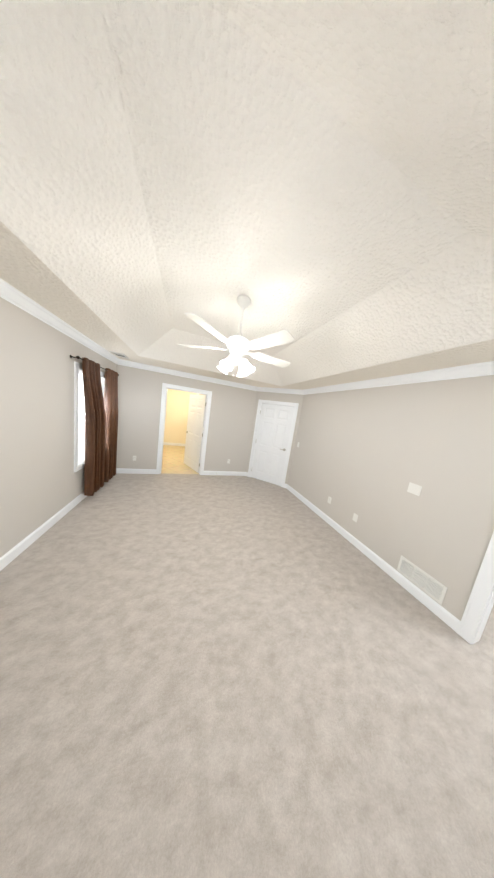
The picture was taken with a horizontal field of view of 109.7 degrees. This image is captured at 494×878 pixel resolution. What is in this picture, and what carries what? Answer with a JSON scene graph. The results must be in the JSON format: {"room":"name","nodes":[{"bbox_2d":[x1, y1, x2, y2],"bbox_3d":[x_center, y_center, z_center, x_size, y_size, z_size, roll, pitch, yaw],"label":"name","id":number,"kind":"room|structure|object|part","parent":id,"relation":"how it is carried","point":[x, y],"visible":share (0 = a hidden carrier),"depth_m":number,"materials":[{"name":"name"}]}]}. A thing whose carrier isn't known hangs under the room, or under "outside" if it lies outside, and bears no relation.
{"room":"empty bedroom","nodes":[
{"label":"empty bedroom","id":0,"kind":"room"},
{"bbox_2d":[0,297,116,557],"bbox_3d":[-2.097,0.004,1.290,0.120,2.440,5.390,5,8,-19],"label":"wall","id":1,"kind":"structure","parent":0,"point":[41,481],"depth_m":1.79,"materials":[{"name":"grey paint"}]},
{"bbox_2d":[0,492,86,570],"bbox_3d":[-2.195,1.150,1.470,0.015,0.115,5.150,5,8,-19],"label":"baseboard","id":2,"kind":"structure","parent":1,"relation":"attached to","point":[26,542],"depth_m":1.93,"materials":[{"name":"white wood"}]},
{"bbox_2d":[74,361,104,471],"bbox_3d":[-2.596,-0.367,2.869,0.138,1.540,1.040,5,8,-19],"label":"window","id":3,"kind":"structure","parent":1,"relation":"in","point":[77,465],"depth_m":2.44,"materials":[{"name":"white"}]},
{"bbox_2d":[78,370,104,462],"bbox_3d":[-2.592,-0.361,2.872,0.040,1.384,0.860,5,8,-19],"label":"window blinds","id":4,"kind":"object","parent":3,"relation":"attached to","point":[81,439],"visible":0.1,"depth_m":2.66,"materials":[{"name":"white plastic"}]},
{"bbox_2d":[70,355,118,495],"bbox_3d":[-2.493,-0.184,2.958,0.184,2.045,1.339,5,8,-19],"label":"curtain","id":5,"kind":"object","parent":1,"relation":"attached to","point":[101,423],"visible":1,"depth_m":2.79,"materials":[{"name":"brown fabric"}]},
{"bbox_3d":[-2.388,-1.156,2.812,0.115,0.040,1.339,5,8,-19],"label":"rod","id":6,"kind":"part","parent":5,"relation":"part of","materials":[{"name":"brown metal"}]},
{"bbox_2d":[0,278,493,394],"bbox_3d":[0.000,-0.961,1.798,3.990,0.104,5.150,5,8,-19],"label":"crown molding","id":7,"kind":"structure","parent":1,"relation":"attached to","point":[14,296],"depth_m":2.14,"materials":[{"name":"white wood"}]},
{"bbox_2d":[161,445,198,473],"bbox_3d":[-2.205,0.615,5.954,1.850,0.060,3.365,5,8,-19],"label":"floor","id":8,"kind":"structure","parent":0,"point":[173,460],"depth_m":5.21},
{"bbox_2d":[164,389,195,443],"bbox_3d":[-2.781,-0.917,7.226,1.080,2.440,0.100,5,8,-19],"label":"wall","id":9,"kind":"structure","parent":0,"point":[177,409],"depth_m":7.14,"materials":[{"name":"beige paint"}]},
{"bbox_2d":[164,442,184,445],"bbox_3d":[-2.929,0.233,7.329,1.050,0.115,0.015,5,8,-19],"label":"baseboard","id":10,"kind":"structure","parent":9,"relation":"attached to","point":[173,444],"depth_m":7.28,"materials":[{"name":"white wood"}]},
{"bbox_2d":[116,365,256,471],"bbox_3d":[-1.430,-0.315,4.264,3.250,2.440,0.120,5,8,-19],"label":"wall","id":11,"kind":"structure","parent":0,"point":[232,410],"depth_m":4.04,"materials":[{"name":"grey paint"}]},
{"bbox_2d":[116,468,155,473],"bbox_3d":[-2.561,0.745,4.018,0.845,0.115,0.015,5,8,-19],"label":"baseboard","id":12,"kind":"structure","parent":11,"relation":"attached to","point":[118,470],"depth_m":4.01,"materials":[{"name":"white wood"}]},
{"bbox_2d":[156,383,211,474],"bbox_3d":[-1.531,-0.170,4.258,1.100,2.130,0.164,5,8,-19],"label":"door frame","id":13,"kind":"structure","parent":11,"relation":"attached to","point":[165,387],"depth_m":4.12,"materials":[{"name":"white wood"}]},
{"bbox_2d":[184,395,206,472],"bbox_3d":[-1.444,-0.185,4.778,0.139,2.025,0.922,1,11,-44],"label":"bathroom door","id":14,"kind":"structure","parent":11,"relation":"in","point":[195,428],"depth_m":4.71,"materials":[{"name":"white paint"}]},
{"bbox_2d":[0,473,493,877],"bbox_3d":[0.123,1.416,2.554,5.370,0.060,5.928,5,8,-19],"label":"floor carpet","id":15,"kind":"object","parent":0,"point":[212,676],"visible":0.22,"depth_m":1.04,"materials":[{"name":"beige carpet"}]},
{"bbox_2d":[0,0,493,389],"bbox_3d":[0.037,-1.222,1.762,4.230,0.428,5.390,5,8,-19],"label":"ceiling","id":16,"kind":"structure","parent":0,"point":[315,178],"depth_m":0.81,"materials":[{"name":"white paint"}]},
{"bbox_2d":[109,351,128,358],"bbox_3d":[-2.307,-1.520,3.146,0.210,0.025,0.280,5,8,-19],"label":"ceiling vent","id":17,"kind":"object","parent":16,"relation":"in","point":[119,354],"visible":1,"depth_m":3.14,"materials":[{"name":"white plastic"}]},
{"bbox_2d":[178,295,293,376],"bbox_3d":[-0.061,-1.024,1.825,1.247,0.765,1.260,5,8,-19],"label":"ceiling fan","id":18,"kind":"object","parent":16,"relation":"hanging from","point":[239,345],"visible":1,"depth_m":1.71,"materials":[{"name":"white metal"}]},
{"bbox_3d":[-0.122,-0.753,1.834,0.367,0.140,0.367,5,8,-19],"label":"lamp shade","id":19,"kind":"part","parent":18,"relation":"part of","materials":[{"name":"white glass"}]},
{"bbox_2d":[246,391,303,483],"bbox_3d":[0.677,-0.056,4.540,1.295,2.440,0.120,12,9,25],"label":"wall","id":20,"kind":"structure","parent":0,"point":[285,397],"depth_m":4.34,"materials":[{"name":"grey paint"}]},
{"bbox_2d":[251,404,293,485],"bbox_3d":[0.630,0.141,4.537,0.862,2.025,0.139,12,9,25],"label":"closet door","id":21,"kind":"structure","parent":20,"relation":"in","point":[273,433],"depth_m":4.51,"materials":[{"name":"white paint"}]},
{"bbox_2d":[247,399,298,487],"bbox_3d":[0.656,0.096,4.562,1.040,2.130,0.164,12,9,25],"label":"door frame","id":22,"kind":"structure","parent":20,"relation":"attached to","point":[289,404],"depth_m":4.40,"materials":[{"name":"white wood"}]},
{"bbox_2d":[288,375,493,620],"bbox_3d":[1.920,0.448,2.179,0.120,2.440,4.440,5,8,-19],"label":"wall","id":23,"kind":"structure","parent":0,"point":[367,456],"depth_m":2.02,"materials":[{"name":"grey paint"}]},
{"bbox_2d":[352,513,357,521],"bbox_3d":[1.629,1.186,2.620,0.012,0.115,0.070,5,8,-19],"label":"outlet","id":24,"kind":"object","parent":23,"relation":"attached to","point":[355,517],"visible":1,"depth_m":2.62,"materials":[{"name":"white plastic"}]},
{"bbox_2d":[284,484,460,632],"bbox_3d":[1.460,1.452,3.011,0.030,0.115,3.062,5,8,-19],"label":"baseboard","id":25,"kind":"structure","parent":23,"relation":"attached to","point":[449,619],"depth_m":2.11,"materials":[{"name":"white wood"}]},
{"bbox_2d":[407,482,421,495],"bbox_3d":[1.902,0.571,1.980,0.020,0.115,0.116,5,8,-19],"label":"double light switch","id":26,"kind":"object","parent":23,"relation":"attached to","point":[413,488],"visible":1,"depth_m":1.98,"materials":[{"name":"white plastic"}]},
{"bbox_2d":[397,555,446,604],"bbox_3d":[1.859,1.496,1.873,0.010,0.195,0.390,5,8,-19],"label":"air vent","id":27,"kind":"object","parent":23,"relation":"in","point":[431,586],"visible":1,"depth_m":1.84,"materials":[{"name":"white plastic"}]},
{"bbox_2d":[457,531,493,644],"bbox_3d":[2.302,0.828,0.965,0.164,2.130,1.080,5,8,-19],"label":"door frame","id":28,"kind":"structure","parent":23,"relation":"attached to","point":[476,613],"depth_m":1.49,"materials":[{"name":"white wood"}]}
]}

